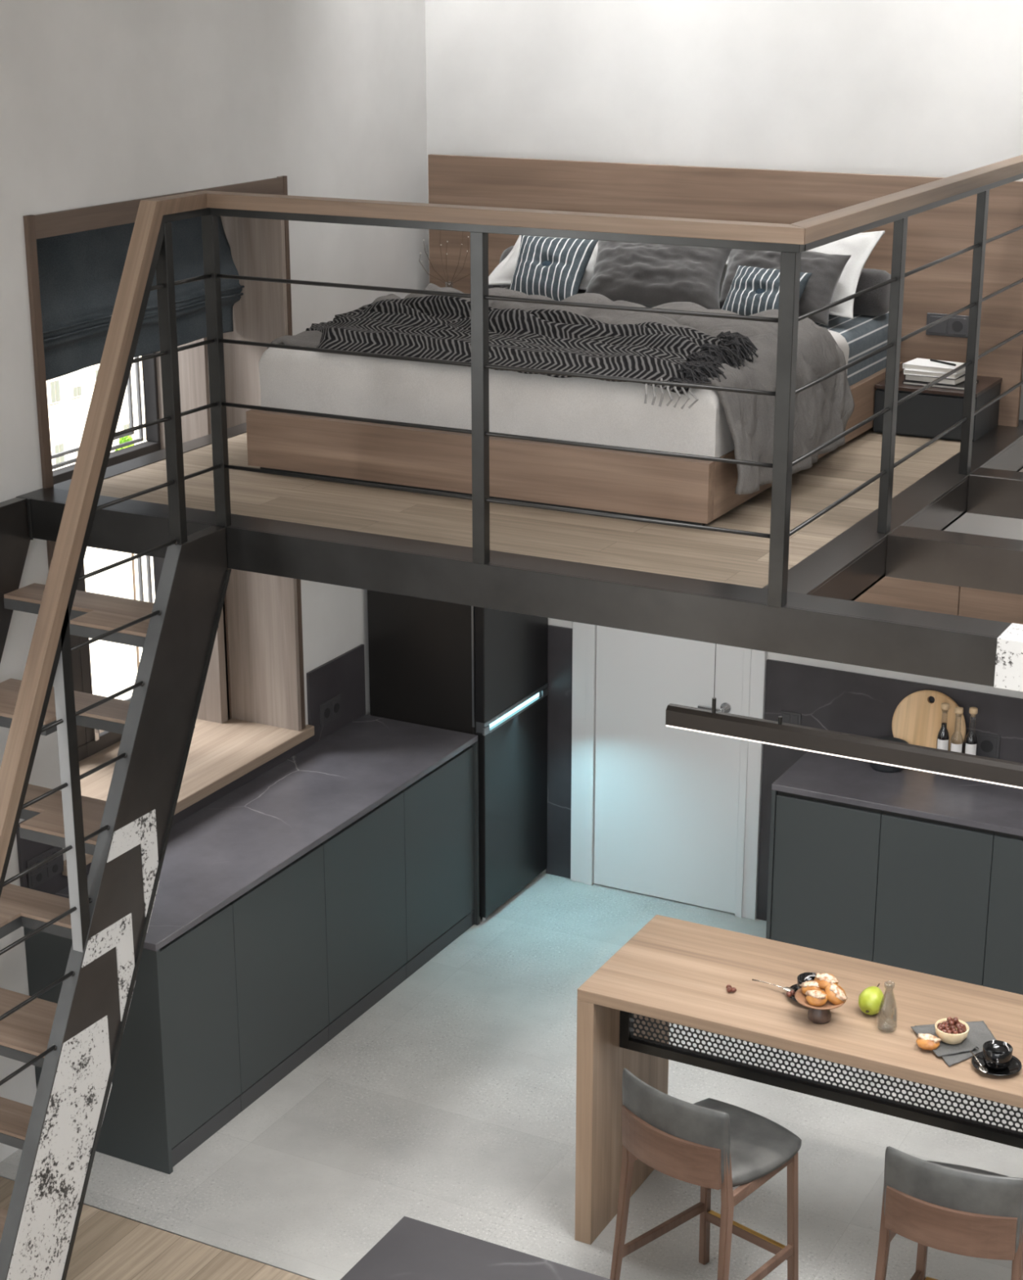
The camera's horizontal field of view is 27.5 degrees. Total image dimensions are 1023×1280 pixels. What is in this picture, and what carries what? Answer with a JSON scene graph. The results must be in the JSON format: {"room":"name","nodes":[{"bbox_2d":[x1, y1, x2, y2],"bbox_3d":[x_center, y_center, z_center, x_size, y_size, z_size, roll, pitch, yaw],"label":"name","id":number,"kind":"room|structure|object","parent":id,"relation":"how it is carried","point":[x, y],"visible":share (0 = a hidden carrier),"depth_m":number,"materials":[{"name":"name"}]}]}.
{"room":"studio apartment","nodes":[
{"label":"studio apartment","id":0,"kind":"room"},
{"bbox_2d":[0,1176,312,1279],"bbox_3d":[0.033,3.338,3.114,7.600,0.100,6.282,9,20,26],"label":"floor","id":1,"kind":"structure","parent":0,"point":[108,1246],"depth_m":6.94,"materials":[{"name":"brown wood"}]},
{"bbox_2d":[0,192,231,1279],"bbox_3d":[-1.639,0.417,6.422,0.867,3.424,1.528,9,20,26],"label":"staircase","id":2,"kind":"structure","parent":1,"relation":"on","point":[76,1040],"depth_m":6.42,"materials":[{"name":"brown metal"}]},
{"bbox_2d":[0,1175,315,1279],"bbox_3d":[1.498,2.441,5.746,7.600,0.021,0.004,9,20,26],"label":"trim","id":3,"kind":"structure","parent":1,"relation":"on","point":[0,1175],"depth_m":7.03,"materials":[{"name":"wood"}]},
{"bbox_2d":[339,1215,611,1279],"bbox_3d":[0.225,2.285,5.068,1.895,0.700,1.325,9,20,26],"label":"countertop","id":4,"kind":"structure","parent":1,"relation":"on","point":[413,1249],"depth_m":5.73,"materials":[{"name":"stone"}]},
{"bbox_2d":[0,0,428,1162],"bbox_3d":[-2.874,-0.259,5.469,0.660,5.500,9.500,9,20,26],"label":"wall","id":5,"kind":"structure","parent":0,"point":[102,102],"depth_m":7.64,"materials":[{"name":"paint"}]},
{"bbox_2d":[48,422,246,490],"bbox_3d":[-0.941,-0.813,8.289,0.100,0.137,2.649,9,20,26],"label":"beam","id":6,"kind":"structure","parent":5,"relation":"attached to","point":[191,445],"depth_m":7.59,"materials":[{"name":"brown metal"}]},
{"bbox_2d":[22,175,314,875],"bbox_3d":[-1.540,-0.525,8.029,0.719,2.365,1.638,9,20,26],"label":"window","id":7,"kind":"structure","parent":5,"relation":"in","point":[251,711],"depth_m":8.53,"materials":[{"name":"brown wood"}]},
{"bbox_2d":[35,216,244,380],"bbox_3d":[-1.446,-1.312,7.726,0.092,0.570,1.528,9,20,26],"label":"blind","id":8,"kind":"object","parent":7,"relation":"attached to","point":[80,273],"visible":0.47,"depth_m":7.63,"materials":[{"name":"grey"}]},
{"bbox_2d":[16,644,365,894],"bbox_3d":[-1.190,0.487,8.305,0.013,0.326,2.295,9,20,26],"label":"backsplash","id":9,"kind":"structure","parent":5,"relation":"attached to","point":[344,674],"depth_m":8.93,"materials":[{"name":"stone"}]},
{"bbox_2d":[26,846,63,888],"bbox_3d":[-1.659,0.807,7.447,0.009,0.110,0.190,9,20,26],"label":"wall socket","id":10,"kind":"object","parent":9,"relation":"attached to","point":[54,867],"visible":0.77,"depth_m":7.44,"materials":[{"name":"grey"}]},
{"bbox_2d":[36,873,42,881],"bbox_3d":[-1.676,0.843,7.416,0.001,0.029,0.029,9,20,26],"label":"outlet","id":11,"kind":"object","parent":10,"relation":"attached to","point":[39,876],"depth_m":7.42,"materials":[{"name":"grey"}]},
{"bbox_2d":[52,864,57,872],"bbox_3d":[-1.635,0.819,7.489,0.001,0.029,0.029,9,20,26],"label":"outlet","id":12,"kind":"object","parent":10,"relation":"attached to","point":[55,867],"depth_m":7.49,"materials":[{"name":"grey"}]},
{"bbox_2d":[320,693,341,726],"bbox_3d":[-0.780,0.304,9.037,0.009,0.100,0.165,9,20,26],"label":"wall socket","id":13,"kind":"object","parent":9,"relation":"attached to","point":[331,709],"visible":1,"depth_m":9.03,"materials":[{"name":"grey"}]},
{"bbox_2d":[324,707,329,718],"bbox_3d":[-0.794,0.315,9.004,0.001,0.045,0.045,9,20,26],"label":"outlet","id":14,"kind":"object","parent":13,"relation":"attached to","point":[326,710],"depth_m":9.00,"materials":[{"name":"grey"}]},
{"bbox_2d":[333,702,339,712],"bbox_3d":[-0.759,0.294,9.067,0.001,0.045,0.045,9,20,26],"label":"outlet","id":15,"kind":"object","parent":13,"relation":"attached to","point":[336,705],"depth_m":9.07,"materials":[{"name":"grey"}]},
{"bbox_2d":[16,488,1022,692],"bbox_3d":[0.219,-0.136,6.198,4.200,0.143,0.156,9,20,26],"label":"beam","id":16,"kind":"structure","parent":5,"relation":"attached to","point":[986,652],"depth_m":6.12,"materials":[{"name":"metal"}]},
{"bbox_2d":[96,155,1022,608],"bbox_3d":[0.416,-1.021,7.000,1.968,1.050,3.440,9,20,26],"label":"loft railing","id":17,"kind":"object","parent":16,"relation":"on","point":[791,240],"visible":0.95,"depth_m":6.15,"materials":[{"name":"black metal"}]},
{"bbox_2d":[0,871,1022,1279],"bbox_3d":[2.248,2.040,7.112,7.600,0.100,3.215,9,20,26],"label":"floor","id":18,"kind":"structure","parent":0,"point":[450,1102],"depth_m":7.58,"materials":[{"name":"concrete"}]},
{"bbox_2d":[23,926,173,1174],"bbox_3d":[-1.467,1.436,7.414,0.585,0.872,0.022,9,20,26],"label":"end panel","id":19,"kind":"object","parent":18,"relation":"on","point":[135,1127],"visible":0.48,"depth_m":7.37,"materials":[{"name":"grey"}]},
{"bbox_2d":[159,903,240,1166],"bbox_3d":[-1.357,1.372,7.612,0.556,0.872,0.444,9,20,26],"label":"base cabinet","id":20,"kind":"object","parent":18,"relation":"on","point":[198,978],"visible":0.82,"depth_m":7.49,"materials":[{"name":"grey"}]},
{"bbox_2d":[53,714,477,951],"bbox_3d":[-0.938,0.697,8.232,0.584,0.027,2.296,9,20,26],"label":"countertop","id":21,"kind":"structure","parent":20,"relation":"on","point":[214,855],"depth_m":8.24,"materials":[{"name":"stone"}]},
{"bbox_2d":[229,844,328,1111],"bbox_3d":[-1.111,1.228,8.054,0.556,0.872,0.604,9,20,26],"label":"base cabinet","id":22,"kind":"object","parent":18,"relation":"on","point":[279,924],"visible":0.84,"depth_m":7.92,"materials":[{"name":"grey"}]},
{"bbox_2d":[320,791,406,1040],"bbox_3d":[-0.828,1.062,8.566,0.556,0.872,0.607,9,20,26],"label":"base cabinet","id":23,"kind":"object","parent":18,"relation":"on","point":[365,885],"visible":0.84,"depth_m":8.43,"materials":[{"name":"grey"}]},
{"bbox_2d":[400,745,474,978],"bbox_3d":[-0.548,0.898,9.071,0.556,0.872,0.590,9,20,26],"label":"base cabinet","id":24,"kind":"object","parent":18,"relation":"on","point":[438,806],"visible":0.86,"depth_m":8.93,"materials":[{"name":"grey"}]},
{"bbox_2d":[367,590,547,921],"bbox_3d":[-0.233,0.171,9.403,0.583,2.050,0.611,9,20,26],"label":"fridge","id":25,"kind":"object","parent":18,"relation":"on","point":[482,672],"visible":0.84,"depth_m":9.19,"materials":[{"name":"black"}]},
{"bbox_2d":[471,741,479,924],"bbox_3d":[-0.406,0.815,9.329,0.585,0.872,0.018,9,20,26],"label":"end panel","id":26,"kind":"object","parent":18,"relation":"on","point":[476,824],"visible":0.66,"depth_m":9.20,"materials":[{"name":"grey"}]},
{"bbox_2d":[609,1067,801,1279],"bbox_3d":[0.615,1.720,6.508,0.429,0.887,0.503,16,24,40],"label":"bar stool","id":27,"kind":"object","parent":18,"relation":"on","point":[708,1144],"visible":1,"depth_m":6.34,"materials":[{"name":"brown wood"}]},
{"bbox_2d":[765,790,777,939],"bbox_3d":[1.201,0.952,8.897,0.017,0.872,0.562,9,20,26],"label":"end panel","id":28,"kind":"object","parent":18,"relation":"on","point":[774,793],"visible":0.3,"depth_m":8.63,"materials":[{"name":"grey"}]},
{"bbox_2d":[574,914,1022,1244],"bbox_3d":[1.272,1.633,6.688,2.066,0.939,0.627,9,20,26],"label":"dining table","id":29,"kind":"object","parent":18,"relation":"on","point":[673,971],"visible":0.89,"depth_m":6.74,"materials":[{"name":"brown wood"}]},
{"bbox_2d":[577,914,1022,1108],"bbox_3d":[1.272,1.205,6.549,2.066,0.040,0.627,9,20,26],"label":"island countertop","id":30,"kind":"structure","parent":29,"relation":"on","point":[674,971],"depth_m":6.66,"materials":[{"name":"brown wood"}]},
{"bbox_2d":[726,986,731,992],"bbox_3d":[0.699,1.123,6.709,0.017,0.018,0.017,-10,20,-27],"label":"hazelnut","id":31,"kind":"object","parent":30,"relation":"on","point":[728,988],"visible":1,"depth_m":6.70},
{"bbox_2d":[731,986,736,991],"bbox_3d":[0.713,1.123,6.709,0.018,0.017,0.017,-13,22,-34],"label":"hazelnut","id":32,"kind":"object","parent":30,"relation":"on","point":[733,988],"visible":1,"depth_m":6.70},
{"bbox_2d":[786,983,798,1002],"bbox_3d":[0.954,1.135,6.671,0.148,0.018,0.148,9,20,26],"label":"saucer","id":33,"kind":"object","parent":30,"relation":"on","point":[794,987],"visible":0.16,"depth_m":6.71,"materials":[{"name":"black ceramic"}]},
{"bbox_2d":[751,978,794,991],"bbox_3d":[0.839,1.112,6.718,0.156,0.014,0.026,11,21,31],"label":"teaspoon","id":34,"kind":"object","parent":33,"relation":"on","point":[786,988],"visible":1,"depth_m":6.70,"materials":[{"name":"silver metal"}]},
{"bbox_2d":[782,986,794,991],"bbox_3d":[0.886,1.118,6.687,0.041,0.007,0.027,9,20,26],"label":"spoon bowl","id":35,"kind":"object","parent":34,"relation":"on","point":[787,988],"depth_m":6.68,"materials":[{"name":"silver metal"}]},
{"bbox_2d":[786,991,791,996],"bbox_3d":[0.883,1.127,6.648,0.017,0.018,0.017,14,23,36],"label":"hazelnut","id":36,"kind":"object","parent":33,"relation":"on","point":[788,993],"visible":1,"depth_m":6.64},
{"bbox_2d":[796,972,816,989],"bbox_3d":[0.953,1.106,6.665,0.088,0.064,0.095,-7,19,-21],"label":"coffee cup","id":37,"kind":"object","parent":33,"relation":"on","point":[806,976],"visible":0.22,"depth_m":6.69,"materials":[{"name":"black ceramic"}]},
{"bbox_2d":[794,987,846,1023],"bbox_3d":[0.963,1.150,6.528,0.160,0.079,0.160,9,20,26],"label":"cake stand","id":38,"kind":"object","parent":30,"relation":"on","point":[822,1014],"visible":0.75,"depth_m":6.50,"materials":[{"name":"brown wood"}]},
{"bbox_2d":[799,980,822,995],"bbox_3d":[0.941,1.086,6.538,0.063,0.048,0.066,-9,20,-26],"label":"bun","id":39,"kind":"object","parent":38,"relation":"on","point":[811,984],"visible":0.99,"depth_m":6.52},
{"bbox_2d":[813,973,838,989],"bbox_3d":[0.986,1.066,6.532,0.079,0.045,0.066,9,20,26],"label":"bun","id":40,"kind":"object","parent":39,"relation":"on","point":[824,980],"visible":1,"depth_m":6.52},
{"bbox_2d":[804,988,826,1006],"bbox_3d":[0.947,1.109,6.482,0.070,0.045,0.060,9,20,26],"label":"bun","id":41,"kind":"object","parent":38,"relation":"on","point":[815,997],"visible":1,"depth_m":6.46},
{"bbox_2d":[824,982,847,1004],"bbox_3d":[1.007,1.099,6.492,0.068,0.060,0.062,-1,18,-2],"label":"bun","id":42,"kind":"object","parent":38,"relation":"on","point":[836,994],"visible":1,"depth_m":6.47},
{"bbox_2d":[857,983,884,1014],"bbox_3d":[1.130,1.134,6.569,0.084,0.082,0.092,-3,18,-8],"label":"apple","id":43,"kind":"object","parent":30,"relation":"on","point":[871,999],"visible":1,"depth_m":6.54,"materials":[{"name":"green food"}]},
{"bbox_2d":[911,1020,995,1066],"bbox_3d":[1.371,1.226,6.381,0.241,0.021,0.257,-3,18,-8],"label":"napkin","id":44,"kind":"object","parent":30,"relation":"on","point":[979,1033],"visible":0.66,"depth_m":6.37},
{"bbox_2d":[915,1033,941,1050],"bbox_3d":[1.268,1.222,6.353,0.074,0.042,0.068,9,20,26],"label":"bun","id":45,"kind":"object","parent":44,"relation":"on","point":[924,1041],"visible":1,"depth_m":6.34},
{"bbox_2d":[934,1017,968,1044],"bbox_3d":[1.344,1.199,6.380,0.104,0.046,0.104,9,20,26],"label":"bowl","id":46,"kind":"object","parent":44,"relation":"on","point":[950,1038],"visible":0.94,"depth_m":6.35,"materials":[{"name":"beige ceramic"}]},
{"bbox_2d":[948,1019,954,1025],"bbox_3d":[1.339,1.165,6.359,0.018,0.017,0.017,14,23,37],"label":"hazelnut","id":47,"kind":"object","parent":46,"relation":"in","point":[951,1022],"visible":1,"depth_m":6.35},
{"bbox_2d":[952,1017,958,1022],"bbox_3d":[1.354,1.159,6.369,0.017,0.017,0.018,-10,20,-28],"label":"hazelnut","id":48,"kind":"object","parent":46,"relation":"in","point":[955,1020],"visible":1,"depth_m":6.36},
{"bbox_2d":[971,1051,1022,1075],"bbox_3d":[1.450,1.272,6.248,0.148,0.018,0.148,9,20,26],"label":"saucer","id":49,"kind":"object","parent":30,"relation":"on","point":[1015,1065],"visible":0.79,"depth_m":6.24,"materials":[{"name":"black ceramic"}]},
{"bbox_2d":[969,1049,988,1072],"bbox_3d":[1.399,1.259,6.244,0.026,0.008,0.132,-1,18,-3],"label":"teaspoon","id":50,"kind":"object","parent":49,"relation":"on","point":[983,1068],"visible":1,"depth_m":6.20,"materials":[{"name":"silver metal"}]},
{"bbox_2d":[978,1065,988,1072],"bbox_3d":[1.401,1.274,6.201,0.026,0.007,0.042,-4,18,-13],"label":"spoon bowl","id":51,"kind":"object","parent":50,"relation":"on","point":[983,1068],"depth_m":6.20,"materials":[{"name":"silver metal"}]},
{"bbox_2d":[982,1040,1013,1070],"bbox_3d":[1.452,1.244,6.235,0.088,0.064,0.095,-9,20,-26],"label":"coffee cup","id":52,"kind":"object","parent":49,"relation":"on","point":[997,1054],"visible":1,"depth_m":6.22,"materials":[{"name":"black ceramic"}]},
{"bbox_2d":[770,791,882,961],"bbox_3d":[1.407,0.985,8.796,0.443,0.872,0.556,9,20,26],"label":"base cabinet","id":53,"kind":"object","parent":18,"relation":"on","point":[826,852],"visible":0.43,"depth_m":8.53,"materials":[{"name":"grey"}]},
{"bbox_2d":[771,751,1022,836],"bbox_3d":[3.684,0.924,7.512,5.633,0.027,0.563,9,20,26],"label":"countertop","id":54,"kind":"structure","parent":53,"relation":"on","point":[909,792],"depth_m":8.45,"materials":[{"name":"stone"}]},
{"bbox_2d":[869,737,908,773],"bbox_3d":[1.511,0.471,8.710,0.291,0.103,0.170,9,20,26],"label":"bowl","id":55,"kind":"object","parent":54,"relation":"on","point":[877,766],"visible":0.36,"depth_m":8.64,"materials":[{"name":"grey metal"}]},
{"bbox_2d":[891,689,965,751],"bbox_3d":[1.736,0.363,8.696,0.312,0.309,0.074,9,20,26],"label":"cutting board","id":56,"kind":"object","parent":54,"relation":"on","point":[916,720],"visible":0.73,"depth_m":8.69,"materials":[{"name":"brown wood"}]},
{"bbox_2d":[936,702,949,750],"bbox_3d":[1.776,0.403,8.598,0.052,0.300,0.052,9,20,26],"label":"oil bottle","id":57,"kind":"object","parent":54,"relation":"on","point":[943,737],"visible":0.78,"depth_m":8.57,"materials":[{"name":"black glass"}]},
{"bbox_2d":[950,706,963,777],"bbox_3d":[1.823,0.418,8.553,0.052,0.300,0.052,9,20,26],"label":"oil bottle","id":58,"kind":"object","parent":54,"relation":"on","point":[958,711],"visible":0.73,"depth_m":8.53,"materials":[{"name":"clear glass"}]},
{"bbox_2d":[964,706,977,755],"bbox_3d":[1.881,0.419,8.550,0.052,0.300,0.052,9,20,26],"label":"oil bottle","id":59,"kind":"object","parent":54,"relation":"on","point":[971,743],"visible":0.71,"depth_m":8.53,"materials":[{"name":"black glass"}]},
{"bbox_2d":[872,810,995,986],"bbox_3d":[1.806,1.049,8.596,0.453,0.872,0.556,9,20,26],"label":"base cabinet","id":60,"kind":"object","parent":18,"relation":"on","point":[934,877],"visible":0.42,"depth_m":8.33,"materials":[{"name":"grey"}]},
{"bbox_2d":[874,1146,1022,1279],"bbox_3d":[1.328,1.832,6.160,0.429,0.887,0.503,8,20,24],"label":"bar stool","id":61,"kind":"object","parent":18,"relation":"on","point":[949,1207],"visible":1,"depth_m":5.86,"materials":[{"name":"brown wood"}]},
{"bbox_2d":[982,831,1022,995],"bbox_3d":[2.208,1.114,8.395,0.452,0.872,0.556,9,20,26],"label":"base cabinet","id":62,"kind":"object","parent":18,"relation":"on","point":[1003,956],"visible":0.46,"depth_m":8.21,"materials":[{"name":"grey"}]},
{"bbox_2d":[99,426,960,587],"bbox_3d":[0.219,-0.628,7.697,2.530,0.122,2.656,9,20,26],"label":"floor","id":63,"kind":"structure","parent":0,"point":[653,548],"depth_m":6.82,"materials":[{"name":"brown wood"}]},
{"bbox_2d":[245,361,903,525],"bbox_3d":[0.305,-0.846,7.813,1.756,0.216,1.981,9,20,26],"label":"bed","id":64,"kind":"object","parent":63,"relation":"on","point":[626,483],"visible":0.37,"depth_m":6.93,"materials":[{"name":"brown"}]},
{"bbox_2d":[504,287,888,386],"bbox_3d":[0.330,-1.032,7.785,1.692,0.258,1.905,9,20,26],"label":"mattress","id":65,"kind":"object","parent":64,"relation":"on","point":[864,335],"visible":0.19,"depth_m":7.89,"materials":[{"name":"fabric"}]},
{"bbox_2d":[488,235,597,289],"bbox_3d":[0.256,-1.557,8.379,0.671,0.272,0.396,9,20,26],"label":"pillow","id":66,"kind":"object","parent":65,"relation":"on","point":[503,273],"visible":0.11,"depth_m":8.37,"materials":[{"name":"fabric"}]},
{"bbox_2d":[258,330,848,457],"bbox_3d":[0.173,-0.970,7.492,1.734,0.248,1.273,9,20,26],"label":"sheet","id":67,"kind":"object","parent":65,"relation":"on","point":[574,409],"visible":0.27,"depth_m":6.91,"materials":[{"name":"white fabric"}]},
{"bbox_2d":[509,235,598,301],"bbox_3d":[0.149,-1.452,8.174,0.336,0.229,0.224,9,20,26],"label":"striped cushion","id":68,"kind":"object","parent":67,"relation":"on","point":[554,268],"visible":0.91,"depth_m":8.12,"materials":[{"name":"fabric"}]},
{"bbox_2d":[266,283,854,494],"bbox_3d":[0.179,-0.930,7.427,1.884,0.467,1.117,9,20,26],"label":"duvet","id":69,"kind":"object","parent":67,"relation":"on","point":[823,411],"visible":0.34,"depth_m":7.17,"materials":[{"name":"fabric"}]},
{"bbox_2d":[305,295,758,408],"bbox_3d":[0.012,-1.013,7.097,1.674,0.208,0.593,9,20,26],"label":"throw blanket","id":70,"kind":"object","parent":69,"relation":"on","point":[430,326],"visible":0.95,"depth_m":6.96,"materials":[{"name":"grey fabric"}]},
{"bbox_2d":[721,265,812,315],"bbox_3d":[0.928,-1.260,7.671,0.304,0.199,0.182,11,21,32],"label":"striped cushion","id":71,"kind":"object","parent":67,"relation":"on","point":[753,290],"visible":0.62,"depth_m":7.63,"materials":[{"name":"fabric"}]},
{"bbox_2d":[585,240,731,309],"bbox_3d":[0.560,-1.407,8.024,0.635,0.245,0.257,9,20,26],"label":"velvet pillow","id":72,"kind":"object","parent":65,"relation":"on","point":[651,275],"visible":0.77,"depth_m":7.94,"materials":[{"name":"fabric"}]},
{"bbox_2d":[498,245,890,315],"bbox_3d":[0.711,-1.442,8.360,1.666,0.179,0.179,9,20,26],"label":"bolster","id":73,"kind":"object","parent":65,"relation":"on","point":[875,302],"visible":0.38,"depth_m":7.96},
{"bbox_2d":[719,248,851,325],"bbox_3d":[0.994,-1.343,7.817,0.550,0.259,0.225,13,22,36],"label":"velvet pillow","id":74,"kind":"object","parent":65,"relation":"on","point":[826,269],"visible":0.48,"depth_m":7.69,"materials":[{"name":"fabric"}]},
{"bbox_2d":[719,231,884,319],"bbox_3d":[1.020,-1.422,7.974,0.744,0.294,0.325,10,21,29],"label":"pillow","id":75,"kind":"object","parent":65,"relation":"on","point":[860,246],"visible":0.23,"depth_m":7.83,"materials":[{"name":"fabric"}]},
{"bbox_2d":[427,154,1022,426],"bbox_3d":[0.804,-1.456,8.536,2.615,0.930,0.026,9,20,26],"label":"headboard","id":76,"kind":"object","parent":63,"relation":"on","point":[702,193],"visible":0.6,"depth_m":8.25,"materials":[{"name":"brown wood"}]},
{"bbox_2d":[488,284,506,288],"bbox_3d":[-0.095,-1.512,8.995,0.172,0.085,0.010,9,20,26],"label":"wall socket","id":77,"kind":"object","parent":76,"relation":"attached to","point":[489,286],"visible":0.09,"depth_m":8.97,"materials":[{"name":"plastic"}]},
{"bbox_2d":[492,284,501,288],"bbox_3d":[-0.063,-1.505,8.974,0.044,0.044,0.001,9,20,26],"label":"outlet","id":78,"kind":"object","parent":77,"relation":"attached to","point":[493,286],"depth_m":8.97,"materials":[{"name":"grey"}]},
{"bbox_2d":[925,312,968,337],"bbox_3d":[1.692,-1.219,8.100,0.172,0.085,0.010,9,20,26],"label":"wall socket","id":79,"kind":"object","parent":76,"relation":"attached to","point":[957,326],"visible":0.83,"depth_m":8.10,"materials":[{"name":"grey"}]},
{"bbox_2d":[951,320,963,332],"bbox_3d":[1.724,-1.212,8.079,0.044,0.044,0.001,9,20,26],"label":"outlet","id":80,"kind":"object","parent":79,"relation":"attached to","point":[957,326],"depth_m":8.08,"materials":[{"name":"grey"}]},
{"bbox_2d":[872,368,1002,442],"bbox_3d":[1.637,-0.901,8.024,0.392,0.188,0.360,9,20,26],"label":"nightstand","id":81,"kind":"object","parent":63,"relation":"on","point":[931,411],"visible":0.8,"depth_m":7.88,"materials":[{"name":"grey"}]},
{"bbox_2d":[902,379,977,390],"bbox_3d":[1.630,-0.980,7.942,0.245,0.012,0.162,10,20,28],"label":"book","id":82,"kind":"object","parent":81,"relation":"on","point":[961,386],"visible":0.44,"depth_m":7.88,"materials":[{"name":"white paper"}]},
{"bbox_2d":[904,373,964,386],"bbox_3d":[1.617,-1.000,7.944,0.203,0.025,0.141,11,21,31],"label":"book","id":83,"kind":"object","parent":82,"relation":"on","point":[960,380],"visible":0.47,"depth_m":7.89,"materials":[{"name":"white paper"}]},
{"bbox_2d":[903,368,964,378],"bbox_3d":[1.613,-1.022,7.941,0.203,0.018,0.156,10,20,27],"label":"book","id":84,"kind":"object","parent":83,"relation":"on","point":[906,371],"visible":0.52,"depth_m":7.88,"materials":[{"name":"white paper"}]},
{"bbox_2d":[902,358,965,374],"bbox_3d":[1.614,-1.040,7.932,0.219,0.019,0.141,11,21,32],"label":"book","id":85,"kind":"object","parent":84,"relation":"on","point":[918,364],"visible":0.69,"depth_m":7.90,"materials":[{"name":"white paper"}]},
{"bbox_2d":[929,359,955,366],"bbox_3d":[1.636,-1.052,7.925,0.008,0.008,0.130,-12,21,-32],"label":"pen","id":86,"kind":"object","parent":85,"relation":"on","point":[931,360],"visible":1,"depth_m":7.92,"materials":[{"name":"black"}]},
{"bbox_3d":[-0.265,-1.208,8.978,0.390,0.188,0.360,9,20,26],"label":"nightstand","id":87,"kind":"object","parent":63,"relation":"on","visible":0},
{"bbox_2d":[418,230,470,287],"bbox_3d":[-0.280,-1.527,8.904,0.318,0.466,0.122,9,20,26],"label":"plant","id":88,"kind":"object","parent":87,"relation":"on","point":[440,230],"visible":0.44,"depth_m":8.88,"materials":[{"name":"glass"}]},
{"bbox_2d":[425,0,1022,871],"bbox_3d":[2.793,-1.035,7.841,8.360,5.500,0.200,9,20,26],"label":"wall","id":89,"kind":"structure","parent":0,"point":[924,88],"depth_m":8.40,"materials":[{"name":"paint"}]},
{"bbox_2d":[546,624,572,878],"bbox_3d":[0.224,0.525,9.643,0.136,1.227,0.013,9,20,26],"label":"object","id":90,"kind":"structure","parent":89,"relation":"attached to","point":[559,686],"depth_m":9.63,"materials":[{"name":"stone"}]},
{"bbox_2d":[570,621,767,919],"bbox_3d":[0.678,0.195,9.247,0.923,2.100,0.076,9,20,26],"label":"door","id":91,"kind":"structure","parent":89,"relation":"in","point":[658,810],"depth_m":9.39,"materials":[{"name":"white"}]},
{"bbox_2d":[756,658,1022,920],"bbox_3d":[3.725,1.090,7.887,5.926,1.227,0.013,9,20,26],"label":"backsplash","id":92,"kind":"structure","parent":89,"relation":"attached to","point":[862,704],"depth_m":8.89,"materials":[{"name":"stone"}]},
{"bbox_2d":[780,710,801,725],"bbox_3d":[1.207,0.355,9.030,0.092,0.092,0.008,9,20,26],"label":"light switch","id":93,"kind":"object","parent":92,"relation":"attached to","point":[791,717],"visible":0.57,"depth_m":9.02,"materials":[{"name":"grey"}]},
{"bbox_2d":[974,731,1000,759],"bbox_3d":[1.966,0.438,8.636,0.105,0.108,0.009,9,20,26],"label":"wall socket","id":94,"kind":"object","parent":92,"relation":"attached to","point":[988,744],"visible":0.85,"depth_m":8.63,"materials":[{"name":"grey"}]},
{"bbox_2d":[980,740,992,752],"bbox_3d":[1.964,0.439,8.633,0.053,0.053,0.001,9,20,26],"label":"outlet","id":95,"kind":"object","parent":94,"relation":"attached to","point":[986,746],"depth_m":8.63,"materials":[{"name":"grey"}]},
{"bbox_2d":[761,419,1022,600],"bbox_3d":[1.397,-0.436,7.116,0.134,0.137,2.649,9,20,26],"label":"beam","id":96,"kind":"structure","parent":89,"relation":"attached to","point":[853,562],"depth_m":6.80,"materials":[{"name":"grey metal"}]},
{"bbox_2d":[884,525,1022,595],"bbox_3d":[1.849,-0.181,6.324,1.440,0.137,0.130,9,20,26],"label":"cross beam","id":97,"kind":"structure","parent":96,"relation":"attached to","point":[991,563],"depth_m":6.50,"materials":[{"name":"brown metal"}]},
{"bbox_2d":[966,467,1022,519],"bbox_3d":[2.273,-0.429,7.090,1.440,0.137,0.130,9,20,26],"label":"cross beam","id":98,"kind":"structure","parent":96,"relation":"attached to","point":[991,491],"depth_m":7.32,"materials":[{"name":"brown metal"}]},
{"bbox_2d":[854,576,1022,624],"bbox_3d":[2.215,-0.093,8.140,2.580,0.375,0.349,9,20,26],"label":"upper cabinet","id":99,"kind":"object","parent":89,"relation":"attached to","point":[995,606],"visible":0.06,"depth_m":8.19,"materials":[{"name":"brown wood"}]},
{"bbox_3d":[0.619,-2.394,2.959,8.460,0.100,9.700,9,20,26],"label":"ceiling","id":100,"kind":"structure","parent":0,"visible":0},
{"bbox_2d":[665,644,1022,788],"bbox_3d":[1.130,-1.351,5.810,1.430,3.622,0.034,9,20,26],"label":"pendant lamp","id":101,"kind":"object","parent":100,"relation":"hanging from","point":[922,758],"visible":0.94,"depth_m":6.40,"materials":[{"name":"brown metal"}]},
{"bbox_2d":[666,724,1022,788],"bbox_3d":[1.132,0.370,6.367,1.426,0.004,0.034,9,20,26],"label":"diffuser","id":102,"kind":"object","parent":101,"relation":"attached to","point":[708,729],"depth_m":6.39,"materials":[{"name":"plastic"}]},
{"label":"outside","id":103,"kind":"structure","parent":0,"visible":0},
{"bbox_3d":[-5.763,17.058,77.759,59.000,0.200,100.000,9,20,26],"label":"ground","id":104,"kind":"structure","parent":103,"visible":0},
{"bbox_2d":[46,355,155,700],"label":"window","id":105,"kind":"structure","parent":104,"relation":"on","point":[113,665],"depth_m":104.09,"materials":[{"name":"beige"}]},
{"bbox_2d":[114,435,139,671],"bbox_3d":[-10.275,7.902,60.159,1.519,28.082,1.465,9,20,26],"label":"tree","id":106,"kind":"object","parent":104,"relation":"on","point":[127,438],"visible":0.06,"depth_m":56.98,"materials":[{"name":"green plant"}]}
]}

